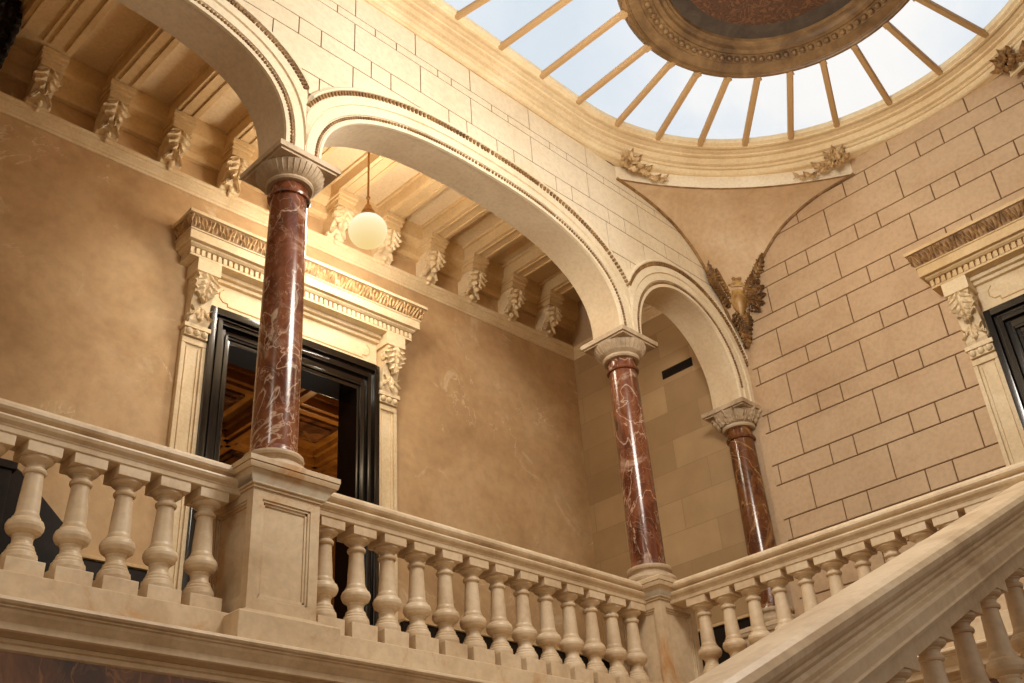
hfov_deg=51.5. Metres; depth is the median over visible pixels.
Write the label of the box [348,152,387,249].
pendant lamp
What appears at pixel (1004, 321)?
door
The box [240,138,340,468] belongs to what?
marble column
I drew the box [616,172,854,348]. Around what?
pendentive
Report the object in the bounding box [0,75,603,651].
wall
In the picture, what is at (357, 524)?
balustrade
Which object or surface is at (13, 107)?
trim
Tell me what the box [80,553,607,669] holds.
baseboard
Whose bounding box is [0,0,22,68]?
console
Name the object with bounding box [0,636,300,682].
floor
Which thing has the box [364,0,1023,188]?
frame
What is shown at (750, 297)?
eagle sculpture
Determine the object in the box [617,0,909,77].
ceiling medallion
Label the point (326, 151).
ceiling beam
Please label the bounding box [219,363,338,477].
ceiling
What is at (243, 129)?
ceiling beam
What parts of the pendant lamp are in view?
suspension rod, globe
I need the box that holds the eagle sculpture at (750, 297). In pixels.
[705,252,765,347]
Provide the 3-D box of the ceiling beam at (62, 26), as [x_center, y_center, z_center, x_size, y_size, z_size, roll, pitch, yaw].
[-3.731,-3.222,9.400,0.597,0.201,2.233,25,-42,-39]
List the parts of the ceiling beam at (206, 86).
edge moulding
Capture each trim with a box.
[0,45,578,333]
[0,91,661,360]
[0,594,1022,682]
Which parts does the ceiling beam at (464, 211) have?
edge moulding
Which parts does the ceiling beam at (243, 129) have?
edge moulding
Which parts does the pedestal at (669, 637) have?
panel moulding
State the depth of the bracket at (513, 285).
13.49 m
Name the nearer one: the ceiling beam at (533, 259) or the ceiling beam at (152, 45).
the ceiling beam at (152, 45)
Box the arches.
[116,0,754,408]
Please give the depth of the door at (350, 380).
10.70 m
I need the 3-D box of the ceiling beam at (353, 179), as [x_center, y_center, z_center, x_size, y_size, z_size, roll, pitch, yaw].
[-1.278,-2.084,11.564,0.302,0.201,2.233,25,-42,-39]
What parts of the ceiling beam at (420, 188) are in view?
edge moulding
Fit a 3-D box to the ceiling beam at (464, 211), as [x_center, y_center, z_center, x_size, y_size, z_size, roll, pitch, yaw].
[-0.338,-1.649,12.392,0.302,0.201,2.233,25,-42,-39]
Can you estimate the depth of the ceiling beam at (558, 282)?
13.92 m
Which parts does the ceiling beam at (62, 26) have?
edge moulding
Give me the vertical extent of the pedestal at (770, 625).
1.169 m
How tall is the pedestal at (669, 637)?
1.169 m
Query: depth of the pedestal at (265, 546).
6.45 m
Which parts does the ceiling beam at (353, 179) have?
edge moulding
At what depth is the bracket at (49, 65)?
9.88 m
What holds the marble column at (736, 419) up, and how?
on the pedestal at (770, 625)
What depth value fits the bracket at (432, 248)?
12.69 m
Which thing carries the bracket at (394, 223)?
attached to the wall at (94, 284)
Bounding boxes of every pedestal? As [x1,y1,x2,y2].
[208,452,340,654]
[617,574,703,682]
[740,618,794,646]
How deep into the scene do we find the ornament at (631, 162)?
11.66 m
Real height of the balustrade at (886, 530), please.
1.169 m
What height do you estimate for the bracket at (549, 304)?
0.576 m
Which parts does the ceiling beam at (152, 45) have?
edge moulding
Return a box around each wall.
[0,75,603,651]
[0,651,1021,682]
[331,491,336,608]
[571,68,1023,647]
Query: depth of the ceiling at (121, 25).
10.93 m
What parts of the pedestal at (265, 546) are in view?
panel moulding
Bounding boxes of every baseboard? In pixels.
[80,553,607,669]
[607,614,750,670]
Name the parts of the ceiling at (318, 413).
coffer panel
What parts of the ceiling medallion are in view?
painted panel, egg moulding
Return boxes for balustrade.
[0,398,240,633]
[316,492,651,682]
[670,461,1023,674]
[690,481,1023,682]
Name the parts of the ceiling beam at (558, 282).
edge moulding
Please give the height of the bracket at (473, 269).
0.576 m
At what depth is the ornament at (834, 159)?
11.82 m
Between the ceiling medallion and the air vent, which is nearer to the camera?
the ceiling medallion
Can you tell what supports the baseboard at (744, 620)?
attached to the wall at (865, 385)
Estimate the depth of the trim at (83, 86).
11.06 m
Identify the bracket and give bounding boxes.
[24,45,69,111]
[93,78,136,142]
[157,108,197,170]
[216,137,255,196]
[323,188,357,243]
[371,211,404,264]
[416,232,447,284]
[458,253,488,303]
[497,271,527,320]
[535,289,563,337]
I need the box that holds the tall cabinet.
[0,458,62,572]
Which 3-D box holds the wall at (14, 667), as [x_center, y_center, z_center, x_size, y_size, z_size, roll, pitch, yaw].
[1.081,2.065,3.398,8.234,3.168,7.425,25,-42,-39]
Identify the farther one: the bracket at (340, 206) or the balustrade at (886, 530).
the bracket at (340, 206)
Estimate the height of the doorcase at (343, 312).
4.975 m
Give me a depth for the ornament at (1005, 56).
10.65 m
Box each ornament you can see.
[620,148,668,182]
[793,144,849,179]
[989,40,1023,73]
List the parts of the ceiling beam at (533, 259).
edge moulding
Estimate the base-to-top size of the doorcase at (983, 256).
4.392 m
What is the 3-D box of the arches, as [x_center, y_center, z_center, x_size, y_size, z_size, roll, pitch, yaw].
[-0.961,-0.450,8.532,10.104,6.435,0.437,25,-42,-39]
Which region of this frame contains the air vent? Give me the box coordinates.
[662,357,692,379]
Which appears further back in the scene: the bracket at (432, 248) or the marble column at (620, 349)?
the bracket at (432, 248)
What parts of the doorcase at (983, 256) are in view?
cornice, ball moulding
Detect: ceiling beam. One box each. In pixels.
[13,0,115,57]
[105,22,179,88]
[166,63,229,118]
[224,111,257,145]
[321,147,337,159]
[329,152,399,195]
[376,172,446,218]
[421,196,488,239]
[462,220,523,258]
[501,244,552,277]
[538,270,574,294]
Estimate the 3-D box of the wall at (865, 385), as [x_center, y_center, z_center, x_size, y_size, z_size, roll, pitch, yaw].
[4.515,1.654,9.464,0.239,9.735,10.015,25,-42,-39]
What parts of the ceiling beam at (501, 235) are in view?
edge moulding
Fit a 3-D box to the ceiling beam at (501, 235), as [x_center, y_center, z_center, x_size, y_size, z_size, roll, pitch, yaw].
[0.132,-1.431,12.807,0.302,0.201,2.233,25,-42,-39]
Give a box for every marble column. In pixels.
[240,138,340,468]
[580,324,676,580]
[701,397,797,627]
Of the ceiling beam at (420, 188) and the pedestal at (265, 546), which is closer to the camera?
the pedestal at (265, 546)
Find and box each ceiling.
[20,0,580,301]
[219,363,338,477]
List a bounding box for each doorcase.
[167,207,427,621]
[903,195,1023,465]
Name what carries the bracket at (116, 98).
attached to the wall at (94, 284)
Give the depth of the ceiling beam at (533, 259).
13.46 m
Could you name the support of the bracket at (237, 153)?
attached to the wall at (94, 284)
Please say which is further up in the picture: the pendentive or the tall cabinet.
the pendentive
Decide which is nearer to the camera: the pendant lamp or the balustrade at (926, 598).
the balustrade at (926, 598)
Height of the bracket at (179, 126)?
0.576 m
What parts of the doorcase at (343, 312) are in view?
ball moulding, cornice, ball moulding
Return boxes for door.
[181,305,379,625]
[983,294,1023,429]

